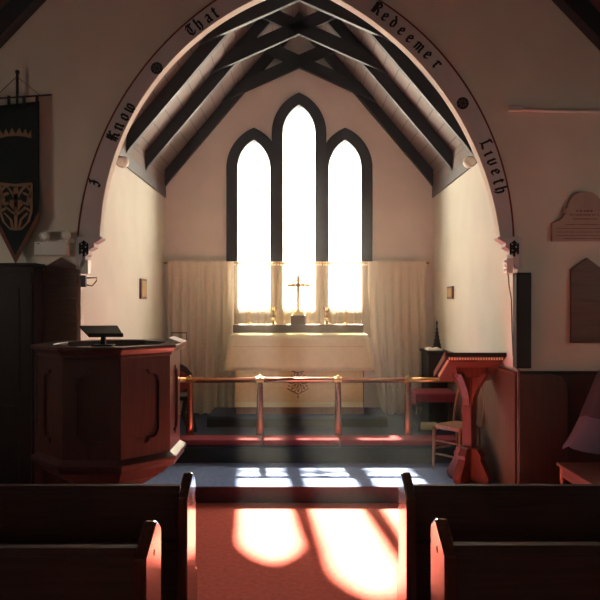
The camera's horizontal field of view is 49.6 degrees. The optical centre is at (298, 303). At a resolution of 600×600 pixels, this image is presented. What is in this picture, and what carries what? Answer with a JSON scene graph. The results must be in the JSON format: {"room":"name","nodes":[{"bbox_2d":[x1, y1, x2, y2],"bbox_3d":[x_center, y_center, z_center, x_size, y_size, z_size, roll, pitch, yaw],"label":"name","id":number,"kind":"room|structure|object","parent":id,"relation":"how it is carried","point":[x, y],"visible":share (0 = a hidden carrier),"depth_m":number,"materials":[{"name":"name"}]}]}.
{"room":"church","nodes":[
{"label":"church","id":0,"kind":"room"},
{"bbox_2d":[84,165,164,339],"bbox_3d":[-1.910,-0.050,7.215,0.200,3.600,3.470,0,0,0],"label":"wall","id":1,"kind":"structure","parent":0,"point":[133,249],"depth_m":6.98,"materials":[{"name":"paint"}]},
{"bbox_2d":[81,260,90,273],"bbox_3d":[-1.768,-0.307,5.405,0.054,0.116,0.090,0,0,0],"label":"junction box","id":2,"kind":"object","parent":1,"relation":"attached to","point":[86,268],"visible":1,"depth_m":5.36,"materials":[{"name":"white plastic"}]},
{"bbox_2d":[116,155,128,167],"bbox_3d":[-1.741,-1.409,6.420,0.126,0.134,0.120,0,0,0],"label":"spotlight","id":3,"kind":"object","parent":1,"relation":"attached to","point":[122,161],"visible":0.95,"depth_m":6.37,"materials":[{"name":"white plastic"}]},
{"bbox_2d":[119,136,165,197],"bbox_3d":[-1.799,-1.607,7.115,0.022,0.355,3.270,0,0,0],"label":"trim","id":4,"kind":"structure","parent":1,"relation":"attached to","point":[154,176],"depth_m":7.52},
{"bbox_2d":[139,278,146,298],"bbox_3d":[-1.796,-0.175,7.500,0.028,0.230,0.260,0,0,0],"label":"wall plaque","id":5,"kind":"object","parent":1,"relation":"attached to","point":[142,282],"visible":1,"depth_m":7.42,"materials":[{"name":"brown wood"}]},
{"bbox_2d":[0,0,298,169],"bbox_3d":[-1.900,-2.968,1.375,3.800,4.050,15.150,0,0,0],"label":"ceiling","id":6,"kind":"structure","parent":0,"point":[239,71],"depth_m":7.56,"materials":[{"name":"white wood"}]},
{"bbox_2d":[146,8,451,169],"bbox_3d":[0.000,-2.734,7.603,3.580,2.327,0.125,0,0,0],"label":"roof truss","id":7,"kind":"object","parent":6,"relation":"attached to","point":[252,43],"visible":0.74,"depth_m":7.59,"materials":[{"name":"wood"}]},
{"bbox_2d":[127,0,470,153],"bbox_3d":[0.000,-2.734,6.753,3.580,2.327,0.125,0,0,0],"label":"roof truss","id":8,"kind":"object","parent":6,"relation":"attached to","point":[213,39],"visible":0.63,"depth_m":6.75,"materials":[{"name":"wood"}]},
{"bbox_2d":[196,503,398,599],"bbox_3d":[0.000,1.800,-0.140,7.200,0.100,11.720,0,0,0],"label":"floor","id":9,"kind":"structure","parent":0,"point":[245,551],"depth_m":4.60,"materials":[{"name":"red carpet"}]},
{"bbox_2d":[0,263,45,483],"bbox_3d":[-2.575,0.713,5.228,0.990,2.075,0.234,0,0,0],"label":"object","id":10,"kind":"object","parent":9,"relation":"on","point":[21,284],"visible":0.73,"depth_m":5.14,"materials":[{"name":"brown wood"}]},
{"bbox_2d":[0,520,160,599],"bbox_3d":[-1.967,1.282,2.480,2.866,0.935,0.420,0,0,0],"label":"pew","id":11,"kind":"object","parent":9,"relation":"on","point":[27,571],"visible":1,"depth_m":2.30,"materials":[{"name":"brown wood"}]},
{"bbox_2d":[0,472,196,599],"bbox_3d":[-1.967,1.301,3.320,2.866,0.898,0.420,0,0,0],"label":"pew","id":12,"kind":"object","parent":9,"relation":"on","point":[29,513],"visible":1,"depth_m":3.14,"materials":[{"name":"brown wood"}]},
{"bbox_2d":[30,339,185,483],"bbox_3d":[-1.372,1.018,4.765,1.020,1.465,1.020,0,0,0],"label":"pulpit","id":13,"kind":"object","parent":9,"relation":"on","point":[107,414],"visible":0.91,"depth_m":4.35,"materials":[{"name":"brown wood"}]},
{"bbox_2d":[79,325,122,345],"bbox_3d":[-1.360,0.219,4.461,0.252,0.132,0.405,0,0,-23],"label":"book stand","id":14,"kind":"object","parent":13,"relation":"on","point":[103,332],"visible":0.99,"depth_m":4.42,"materials":[{"name":"brown wood"}]},
{"bbox_2d":[168,332,186,342],"bbox_3d":[-0.915,0.250,4.844,0.122,0.067,0.248,0,0,0],"label":"card stand","id":15,"kind":"object","parent":13,"relation":"on","point":[174,338],"visible":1,"depth_m":4.87,"materials":[{"name":"paper"}]},
{"bbox_2d":[397,472,599,599],"bbox_3d":[1.957,1.301,3.320,2.886,0.898,0.420,0,0,0],"label":"pew","id":16,"kind":"object","parent":9,"relation":"on","point":[473,512],"visible":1,"depth_m":3.14,"materials":[{"name":"brown wood"}]},
{"bbox_2d":[431,518,599,599],"bbox_3d":[1.962,1.290,2.550,2.876,0.920,0.420,0,0,0],"label":"pew","id":17,"kind":"object","parent":9,"relation":"on","point":[459,570],"visible":1,"depth_m":2.37,"materials":[{"name":"brown wood"}]},
{"bbox_2d":[518,374,567,483],"bbox_3d":[2.000,1.163,5.327,0.400,1.175,0.043,0,0,0],"label":"panel","id":18,"kind":"object","parent":9,"relation":"on","point":[542,398],"visible":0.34,"depth_m":5.32,"materials":[{"name":"brown wood"}]},
{"bbox_2d":[556,462,599,483],"bbox_3d":[2.172,1.485,4.585,0.375,0.530,0.870,0,0,0],"label":"bench","id":19,"kind":"object","parent":9,"relation":"on","point":[573,472],"visible":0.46,"depth_m":4.79,"materials":[{"name":"brown wood"}]},
{"bbox_2d":[562,370,599,453],"bbox_3d":[2.835,1.144,5.138,1.472,1.212,0.305,0,0,0],"label":"draped table","id":20,"kind":"object","parent":9,"relation":"on","point":[585,435],"visible":1,"depth_m":5.05,"materials":[{"name":"purple fabric"}]},
{"bbox_2d":[207,407,387,426],"bbox_3d":[-0.020,1.397,8.056,2.144,0.125,0.688,0,0,0],"label":"floor","id":21,"kind":"structure","parent":0,"point":[219,416],"depth_m":7.71,"materials":[{"name":"stone"}]},
{"bbox_2d":[222,333,375,413],"bbox_3d":[0.000,0.855,8.111,1.865,0.961,0.557,0,0,0],"label":"altar","id":22,"kind":"object","parent":21,"relation":"on","point":[248,354],"visible":0.9,"depth_m":7.86,"materials":[{"name":"white fabric"}]},
{"bbox_2d":[233,324,362,332],"bbox_3d":[-0.010,0.311,8.300,1.650,0.103,0.160,0,0,0],"label":"gradine","id":23,"kind":"object","parent":22,"relation":"on","point":[237,328],"visible":0.98,"depth_m":8.22,"materials":[{"name":"grey wood"}]},
{"bbox_2d":[246,302,251,323],"bbox_3d":[-0.634,0.115,8.290,0.080,0.290,0.079,0,0,0],"label":"candlestick","id":24,"kind":"object","parent":23,"relation":"on","point":[249,312],"visible":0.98,"depth_m":8.28,"materials":[{"name":"gold metal"}]},
{"bbox_2d":[270,307,276,323],"bbox_3d":[-0.325,0.151,8.290,0.100,0.218,0.099,0,0,0],"label":"vase","id":25,"kind":"object","parent":23,"relation":"on","point":[273,309],"visible":0.98,"depth_m":8.26,"materials":[{"name":"gold metal"}]},
{"bbox_2d":[287,274,309,324],"bbox_3d":[-0.010,-0.059,8.290,0.294,0.637,0.130,0,0,0],"label":"cross","id":26,"kind":"object","parent":23,"relation":"on","point":[298,317],"visible":1,"depth_m":8.26,"materials":[{"name":"gold metal"}]},
{"bbox_2d":[323,307,330,323],"bbox_3d":[0.355,0.151,8.290,0.100,0.218,0.099,0,0,0],"label":"vase","id":27,"kind":"object","parent":23,"relation":"on","point":[326,309],"visible":0.99,"depth_m":8.26,"materials":[{"name":"gold metal"}]},
{"bbox_2d":[343,302,348,323],"bbox_3d":[0.597,0.115,8.290,0.080,0.290,0.079,0,0,0],"label":"candlestick","id":28,"kind":"object","parent":23,"relation":"on","point":[345,312],"visible":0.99,"depth_m":8.28,"materials":[{"name":"gold metal"}]},
{"bbox_2d":[165,36,432,406],"bbox_3d":[0.000,-1.300,8.850,4.020,6.100,0.200,0,0,0],"label":"wall","id":29,"kind":"structure","parent":0,"point":[195,200],"depth_m":8.75,"materials":[{"name":"paint"}]},
{"bbox_2d":[226,128,271,261],"bbox_3d":[-0.658,-1.093,8.818,0.634,2.546,0.205,0,0,0],"label":"window","id":30,"kind":"structure","parent":29,"relation":"in","point":[252,136],"depth_m":8.71,"materials":[{"name":"black wood"}]},
{"bbox_2d":[164,262,429,263],"bbox_3d":[-0.033,-0.544,8.676,3.532,0.036,0.148,0,0,0],"label":"curtain rod","id":31,"kind":"object","parent":29,"relation":"attached to","point":[164,262],"visible":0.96,"depth_m":8.61,"materials":[{"name":"gold metal"}]},
{"bbox_2d":[168,261,233,414],"bbox_3d":[-1.305,0.452,8.607,0.893,2.031,0.080,0,0,0],"label":"curtain","id":32,"kind":"object","parent":31,"relation":"hanging from","point":[200,293],"visible":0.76,"depth_m":8.61,"materials":[{"name":"fabric"}]},
{"bbox_2d":[234,264,370,336],"bbox_3d":[0.029,-0.052,8.680,1.861,1.028,0.029,0,0,0],"label":"curtain","id":33,"kind":"object","parent":31,"relation":"hanging from","point":[264,286],"visible":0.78,"depth_m":8.68,"materials":[{"name":"fabric"}]},
{"bbox_2d":[368,261,425,414],"bbox_3d":[1.300,0.452,8.607,0.780,2.031,0.076,0,0,0],"label":"curtain","id":34,"kind":"object","parent":31,"relation":"hanging from","point":[396,289],"visible":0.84,"depth_m":8.61,"materials":[{"name":"fabric"}]},
{"bbox_2d":[272,93,325,261],"bbox_3d":[0.000,-1.328,8.818,0.734,3.016,0.205,0,0,0],"label":"window","id":35,"kind":"structure","parent":29,"relation":"in","point":[298,101],"depth_m":8.71,"materials":[{"name":"black wood"}]},
{"bbox_2d":[165,12,432,186],"bbox_3d":[0.000,-2.734,8.672,3.580,2.327,0.125,0,0,0],"label":"roof truss","id":36,"kind":"object","parent":29,"relation":"attached to","point":[257,75],"visible":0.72,"depth_m":8.67,"materials":[{"name":"brown wood"}]},
{"bbox_2d":[326,128,371,261],"bbox_3d":[0.669,-1.093,8.818,0.634,2.546,0.205,0,0,0],"label":"window","id":37,"kind":"structure","parent":29,"relation":"in","point":[345,136],"depth_m":8.71,"materials":[{"name":"black wood"}]},
{"bbox_2d":[0,0,599,483],"bbox_3d":[0.000,-1.631,5.435,7.200,6.763,0.090,0,0,0],"label":"wall","id":38,"kind":"structure","parent":0,"point":[86,54],"depth_m":5.39,"materials":[{"name":"paint"}]},
{"bbox_2d":[0,0,45,48],"bbox_3d":[-1.800,-2.930,5.330,3.600,3.989,0.120,0,0,0],"label":"rafter","id":39,"kind":"object","parent":38,"relation":"attached to","point":[15,13],"visible":1,"depth_m":5.27,"materials":[{"name":"brown wood"}]},
{"bbox_2d":[0,70,51,262],"bbox_3d":[-2.312,-1.126,5.324,0.575,1.588,0.047,0,0,0],"label":"banner","id":40,"kind":"object","parent":38,"relation":"hanging from","point":[19,122],"visible":1,"depth_m":5.31,"materials":[{"name":"black fabric"}]},
{"bbox_2d":[34,230,70,255],"bbox_3d":[-2.019,-0.499,5.348,0.298,0.205,0.083,0,0,0],"label":"emergency light","id":41,"kind":"object","parent":38,"relation":"attached to","point":[45,248],"visible":1,"depth_m":5.32,"materials":[{"name":"white plastic"}]},
{"bbox_2d":[43,469,72,483],"bbox_3d":[-2.708,1.153,5.370,1.785,1.195,0.040,0,0,0],"label":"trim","id":42,"kind":"structure","parent":38,"relation":"attached to","point":[48,478],"depth_m":5.37,"materials":[{"name":"brown wood"}]},
{"bbox_2d":[45,258,77,341],"bbox_3d":[-1.965,-0.018,5.369,0.265,0.733,0.041,0,0,0],"label":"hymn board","id":43,"kind":"object","parent":38,"relation":"attached to","point":[61,276],"visible":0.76,"depth_m":5.36,"materials":[{"name":"brown wood"}]},
{"bbox_2d":[80,275,96,286],"bbox_3d":[-1.745,-0.189,5.390,0.144,0.095,0.040,0,0,0],"label":"bracket","id":44,"kind":"object","parent":38,"relation":"attached to","point":[83,278],"visible":1,"depth_m":5.37,"materials":[{"name":"gold metal"}]},
{"bbox_2d":[76,237,105,269],"bbox_3d":[-1.733,-0.421,5.418,0.215,0.270,0.124,0,0,0],"label":"trim","id":45,"kind":"structure","parent":38,"relation":"attached to","point":[85,246],"depth_m":5.36,"materials":[{"name":"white paint"}]},
{"bbox_2d":[77,0,513,236],"bbox_3d":[-0.028,-1.695,5.430,3.623,2.280,0.100,0,0,0],"label":"arch","id":46,"kind":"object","parent":38,"relation":"attached to","point":[399,30],"depth_m":5.38,"materials":[{"name":"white paint"}]},
{"bbox_2d":[494,237,521,269],"bbox_3d":[1.740,-0.421,5.418,0.199,0.270,0.124,0,0,0],"label":"trim","id":47,"kind":"structure","parent":38,"relation":"attached to","point":[512,246],"depth_m":5.36,"materials":[{"name":"white paint"}]},
{"bbox_2d":[503,258,520,370],"bbox_3d":[1.764,0.092,5.402,0.138,0.938,0.095,0,0,0],"label":"box","id":48,"kind":"object","parent":38,"relation":"attached to","point":[508,262],"visible":0.97,"depth_m":5.39,"materials":[{"name":"white plastic"}]},
{"bbox_2d":[513,273,530,367],"bbox_3d":[1.832,0.134,5.337,0.121,0.781,0.105,0,0,0],"label":"speaker","id":49,"kind":"object","parent":38,"relation":"attached to","point":[521,281],"visible":1,"depth_m":5.28},
{"bbox_2d":[518,275,529,365],"bbox_3d":[1.832,0.134,5.287,0.097,0.741,0.006,0,0,0],"label":"grille","id":50,"kind":"object","parent":49,"relation":"attached to","point":[523,280],"depth_m":5.28,"materials":[{"name":"black metal"}]},
{"bbox_2d":[508,106,599,112],"bbox_3d":[2.275,-1.605,5.370,1.091,0.057,0.039,0,0,0],"label":"conduit","id":51,"kind":"object","parent":38,"relation":"attached to","point":[510,108],"visible":1,"depth_m":5.36,"materials":[{"name":"white plastic"}]},
{"bbox_2d":[518,371,599,483],"bbox_3d":[2.708,1.153,5.370,1.785,1.195,0.040,0,0,0],"label":"trim","id":52,"kind":"structure","parent":38,"relation":"attached to","point":[579,383],"depth_m":5.37,"materials":[{"name":"brown wood"}]},
{"bbox_2d":[551,191,599,240],"bbox_3d":[2.359,-0.724,5.371,0.547,0.410,0.036,0,0,0],"label":"tablet","id":53,"kind":"object","parent":38,"relation":"attached to","point":[580,220],"visible":1,"depth_m":5.36,"materials":[{"name":"stone"}]},
{"bbox_2d":[552,0,599,50],"bbox_3d":[1.800,-2.930,5.330,3.600,3.989,0.120,0,0,0],"label":"rafter","id":54,"kind":"object","parent":38,"relation":"attached to","point":[582,13],"visible":1,"depth_m":5.27,"materials":[{"name":"brown wood"}]},
{"bbox_2d":[570,258,599,342],"bbox_3d":[2.378,-0.030,5.369,0.270,0.699,0.041,0,0,0],"label":"hymn board","id":55,"kind":"object","parent":38,"relation":"attached to","point":[585,276],"visible":1,"depth_m":5.36,"materials":[{"name":"brown wood"}]},
{"bbox_2d":[175,413,455,462],"bbox_3d":[0.000,1.655,7.669,3.620,0.390,2.162,0,0,0],"label":"step","id":56,"kind":"structure","parent":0,"point":[262,454],"depth_m":6.59,"materials":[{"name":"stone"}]},
{"bbox_2d":[180,364,196,431],"bbox_3d":[-1.420,1.067,7.250,0.533,0.794,0.404,0,0,0],"label":"armchair","id":57,"kind":"object","parent":56,"relation":"on","point":[185,371],"visible":0.26,"depth_m":7.38,"materials":[{"name":"brown wood"}]},
{"bbox_2d":[180,435,262,446],"bbox_3d":[-1.083,1.423,6.750,1.415,0.075,0.250,0,0,0],"label":"kneeler","id":58,"kind":"object","parent":56,"relation":"on","point":[190,440],"visible":0.56,"depth_m":6.64,"materials":[{"name":"red fabric"}]},
{"bbox_2d":[263,435,339,446],"bbox_3d":[0.025,1.423,6.750,0.790,0.075,0.250,0,0,0],"label":"kneeler","id":59,"kind":"object","parent":56,"relation":"on","point":[269,440],"visible":1,"depth_m":6.64,"materials":[{"name":"red fabric"}]},
{"bbox_2d":[180,375,454,438],"bbox_3d":[0.000,1.109,6.950,3.600,0.702,0.118,0,0,0],"label":"altar rail","id":60,"kind":"object","parent":56,"relation":"on","point":[189,380],"visible":0.73,"depth_m":6.92,"materials":[{"name":"brown wood"}]},
{"bbox_2d":[339,435,455,446],"bbox_3d":[1.097,1.423,6.750,1.345,0.075,0.250,0,0,0],"label":"kneeler","id":61,"kind":"object","parent":56,"relation":"on","point":[345,440],"visible":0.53,"depth_m":6.64,"materials":[{"name":"red fabric"}]},
{"bbox_2d":[420,422,437,429],"bbox_3d":[1.510,1.423,7.580,0.220,0.075,0.160,0,0,0],"label":"hassock","id":62,"kind":"object","parent":56,"relation":"on","point":[424,425],"visible":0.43,"depth_m":7.51,"materials":[{"name":"fabric"}]},
{"bbox_2d":[411,388,455,432],"bbox_3d":[1.552,1.232,7.550,0.475,0.455,0.440,0,0,0],"label":"stool","id":63,"kind":"object","parent":56,"relation":"on","point":[418,395],"visible":0.79,"depth_m":7.37,"materials":[{"name":"brown wood"}]},
{"bbox_2d":[411,388,455,396],"bbox_3d":[1.552,1.028,7.550,0.475,0.045,0.440,0,0,0],"label":"cushion","id":64,"kind":"object","parent":63,"relation":"on","point":[415,392],"depth_m":7.38,"materials":[{"name":"red fabric"}]},
{"bbox_2d":[420,348,447,422],"bbox_3d":[1.663,1.012,8.050,0.245,0.895,0.500,0,0,0],"label":"base cabinet","id":65,"kind":"object","parent":56,"relation":"on","point":[431,411],"visible":0.65,"depth_m":7.81,"materials":[{"name":"black wood"}]},
{"bbox_2d":[424,347,442,350],"bbox_3d":[1.640,0.549,7.930,0.190,0.032,0.190,0,0,0],"label":"open book","id":66,"kind":"object","parent":65,"relation":"on","point":[426,348],"visible":1,"depth_m":7.84,"materials":[{"name":"paper"}]},
{"bbox_2d":[432,321,441,348],"bbox_3d":[1.725,0.385,8.130,0.107,0.360,0.107,0,0,22],"label":"ornament","id":67,"kind":"object","parent":65,"relation":"on","point":[436,340],"visible":0.99,"depth_m":8.11,"materials":[{"name":"black metal"}]},
{"bbox_2d":[143,463,498,502],"bbox_3d":[0.000,1.729,6.154,3.620,0.242,0.892,0,0,0],"label":"floor","id":68,"kind":"structure","parent":0,"point":[215,482],"depth_m":5.96,"materials":[{"name":"blue carpet"}]},
{"bbox_2d":[432,387,483,468],"bbox_3d":[1.577,1.162,6.349,0.416,0.896,0.385,0,0,-40],"label":"bentwood chair","id":69,"kind":"object","parent":68,"relation":"on","point":[453,425],"visible":0.5,"depth_m":6.34,"materials":[{"name":"brown wood"}]},
{"bbox_2d":[434,352,506,483],"bbox_3d":[1.533,1.013,5.870,0.540,1.193,0.460,0,0,0],"label":"lectern","id":70,"kind":"object","parent":68,"relation":"on","point":[469,371],"visible":1,"depth_m":5.80,"materials":[{"name":"red wood"}]},
{"bbox_2d":[299,0,599,169],"bbox_3d":[1.900,-2.968,1.375,3.800,4.050,15.150,0,0,0],"label":"ceiling","id":71,"kind":"structure","parent":0,"point":[358,71],"depth_m":8.12,"materials":[{"name":"white wood"}]},
{"bbox_2d":[433,163,513,370],"bbox_3d":[1.910,-0.050,7.215,0.200,3.600,3.470,0,0,0],"label":"wall","id":72,"kind":"structure","parent":0,"point":[467,257],"depth_m":6.90,"materials":[{"name":"paint"}]},
{"bbox_2d":[447,286,453,298],"bbox_3d":[1.796,-0.135,7.720,0.028,0.150,0.260,0,0,0],"label":"wall plaque","id":73,"kind":"object","parent":72,"relation":"attached to","point":[450,289],"visible":1,"depth_m":7.65,"materials":[{"name":"brown wood"}]},
{"bbox_2d":[432,143,476,197],"bbox_3d":[1.799,-1.607,7.115,0.022,0.355,3.270,0,0,0],"label":"trim","id":74,"kind":"structure","parent":72,"relation":"attached to","point":[443,176],"depth_m":7.67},
{"bbox_2d":[463,156,475,167],"bbox_3d":[1.711,-1.409,6.420,0.185,0.134,0.120,0,0,0],"label":"spotlight","id":75,"kind":"object","parent":72,"relation":"attached to","point":[469,161],"visible":0.93,"depth_m":6.37,"materials":[{"name":"white plastic"}]},
{"bbox_2d":[432,346,517,483],"bbox_3d":[1.800,1.157,7.070,0.032,1.185,3.360,0,0,0],"label":"wood paneling","id":76,"kind":"structure","parent":72,"relation":"attached to","point":[498,436],"depth_m":5.83,"materials":[{"name":"brown wood"}]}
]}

